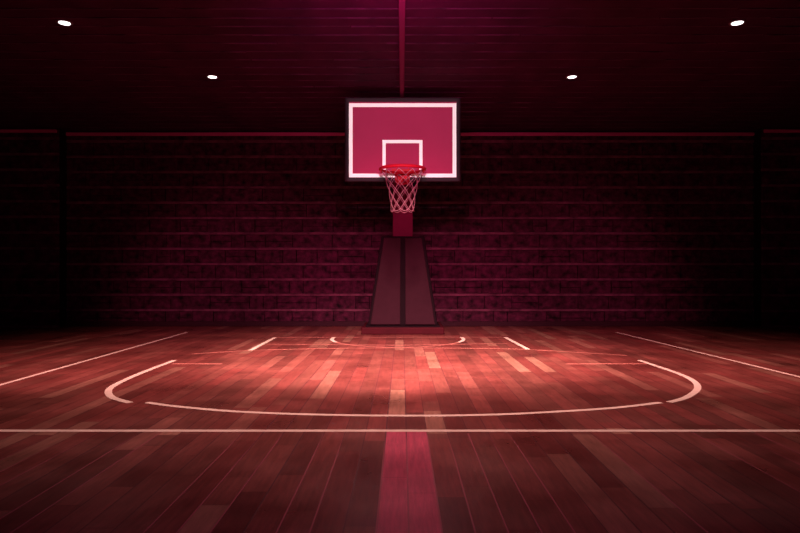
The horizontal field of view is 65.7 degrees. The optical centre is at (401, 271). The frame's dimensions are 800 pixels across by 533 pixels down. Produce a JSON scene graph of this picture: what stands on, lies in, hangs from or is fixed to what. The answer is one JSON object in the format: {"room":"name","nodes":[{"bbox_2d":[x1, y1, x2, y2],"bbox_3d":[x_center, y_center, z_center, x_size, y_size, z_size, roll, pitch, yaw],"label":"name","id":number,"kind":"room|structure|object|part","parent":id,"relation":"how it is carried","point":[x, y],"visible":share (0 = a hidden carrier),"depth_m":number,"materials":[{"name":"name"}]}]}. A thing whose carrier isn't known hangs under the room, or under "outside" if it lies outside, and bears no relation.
{"room":"indoor basketball court","nodes":[
{"label":"indoor basketball court","id":0,"kind":"room"},
{"bbox_2d":[0,128,66,326],"bbox_3d":[-7.910,-0.874,12.464,2.180,3.972,0.312,0,0,0],"label":"wall pier","id":1,"kind":"object","parent":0,"point":[33,166],"visible":1,"depth_m":12.32,"materials":[{"name":"black brick"}]},
{"bbox_2d":[0,129,56,132],"bbox_3d":[-7.920,-2.792,12.278,2.160,0.065,0.056,0,0,0],"label":"trim","id":2,"kind":"structure","parent":1,"relation":"attached to","point":[1,130],"depth_m":12.25,"materials":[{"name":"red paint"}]},
{"bbox_2d":[0,326,799,532],"bbox_3d":[0.000,1.124,5.299,18.000,0.052,14.601,0,0,0],"label":"floor","id":3,"kind":"structure","parent":0,"point":[104,429],"depth_m":4.27,"materials":[{"name":"red wood"}]},
{"bbox_2d":[345,98,460,333],"bbox_3d":[0.011,-0.801,10.474,1.797,3.803,3.252,0,0,0],"label":"basketball hoop","id":4,"kind":"object","parent":3,"relation":"on","point":[402,142],"visible":1,"depth_m":9.62,"materials":[{"name":"paint"}]},
{"bbox_3d":[0.014,-1.350,11.260,0.360,1.500,0.320,0,0,0],"label":"post","id":5,"kind":"part","parent":4,"relation":"part of","materials":[{"name":"metal"}]},
{"bbox_3d":[0.014,0.963,11.485,1.320,0.025,1.030,0,0,0],"label":"plate","id":6,"kind":"part","parent":4,"relation":"part of","materials":[{"name":"black plastic"}]},
{"bbox_3d":[0.011,-2.053,9.643,1.797,1.300,0.075,0,0,0],"label":"frame","id":7,"kind":"part","parent":4,"relation":"part of","materials":[{"name":"black"}]},
{"bbox_2d":[0,0,799,131],"bbox_3d":[0.000,-2.904,5.400,18.200,0.112,15.000,0,0,0],"label":"ceiling","id":8,"kind":"structure","parent":0,"point":[121,65],"depth_m":8.38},
{"bbox_2d":[56,19,72,25],"bbox_3d":[-3.869,-2.854,7.107,0.180,0.011,0.180,0,0,0],"label":"recessed light","id":9,"kind":"object","parent":8,"relation":"in","point":[59,21],"visible":1,"depth_m":7.08,"materials":[{"name":"white"}]},
{"bbox_2d":[58,21,70,24],"bbox_3d":[-3.869,-2.853,7.107,0.124,0.005,0.124,0,0,0],"label":"diffuser","id":10,"kind":"object","parent":9,"relation":"attached to","point":[59,22],"depth_m":7.08,"materials":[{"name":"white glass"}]},
{"bbox_2d":[206,75,218,78],"bbox_3d":[-2.775,-2.854,9.074,0.180,0.011,0.180,0,0,0],"label":"recessed light","id":11,"kind":"object","parent":8,"relation":"in","point":[207,76],"visible":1,"depth_m":9.04,"materials":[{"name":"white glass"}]},
{"bbox_2d":[398,0,405,97],"bbox_3d":[0.000,-2.810,5.255,0.072,0.060,14.510,0,0,0],"label":"ceiling beam","id":12,"kind":"structure","parent":8,"relation":"attached to","point":[401,2],"depth_m":7.61,"materials":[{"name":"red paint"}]},
{"bbox_2d":[566,75,577,78],"bbox_3d":[2.488,-2.854,9.074,0.180,0.011,0.180,0,0,0],"label":"recessed light","id":13,"kind":"object","parent":8,"relation":"in","point":[568,76],"visible":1,"depth_m":9.05,"materials":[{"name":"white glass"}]},
{"bbox_2d":[729,19,745,25],"bbox_3d":[3.844,-2.854,7.107,0.180,0.011,0.180,0,0,0],"label":"recessed light","id":14,"kind":"object","parent":8,"relation":"in","point":[740,21],"visible":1,"depth_m":7.08,"materials":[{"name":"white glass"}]},
{"bbox_2d":[731,21,742,24],"bbox_3d":[3.844,-2.853,7.107,0.124,0.005,0.124,0,0,0],"label":"diffuser","id":15,"kind":"object","parent":14,"relation":"attached to","point":[732,22],"depth_m":7.08,"materials":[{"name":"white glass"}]},
{"bbox_2d":[66,131,753,320],"bbox_3d":[0.165,-0.874,12.744,13.970,3.972,0.312,0,0,0],"label":"wall","id":16,"kind":"structure","parent":0,"point":[160,228],"depth_m":12.60,"materials":[{"name":"purple brick"}]},
{"bbox_2d":[65,321,754,325],"bbox_3d":[0.165,1.050,12.574,13.970,0.100,0.048,0,0,0],"label":"baseboard","id":17,"kind":"structure","parent":16,"relation":"attached to","point":[67,323],"depth_m":12.55,"materials":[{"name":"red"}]},
{"bbox_2d":[66,132,754,135],"bbox_3d":[0.165,-2.792,12.558,13.930,0.065,0.056,0,0,0],"label":"trim","id":18,"kind":"structure","parent":16,"relation":"attached to","point":[67,133],"depth_m":12.53,"materials":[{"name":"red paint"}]},
{"bbox_2d":[753,128,799,326],"bbox_3d":[8.075,-0.874,12.464,1.850,3.972,0.312,0,0,0],"label":"wall pier","id":19,"kind":"object","parent":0,"point":[776,175],"visible":1,"depth_m":12.33,"materials":[{"name":"black brick"}]},
{"bbox_2d":[764,129,799,132],"bbox_3d":[8.085,-2.792,12.278,1.830,0.065,0.056,0,0,0],"label":"trim","id":20,"kind":"structure","parent":19,"relation":"attached to","point":[765,130],"depth_m":12.25,"materials":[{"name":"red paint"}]}
]}

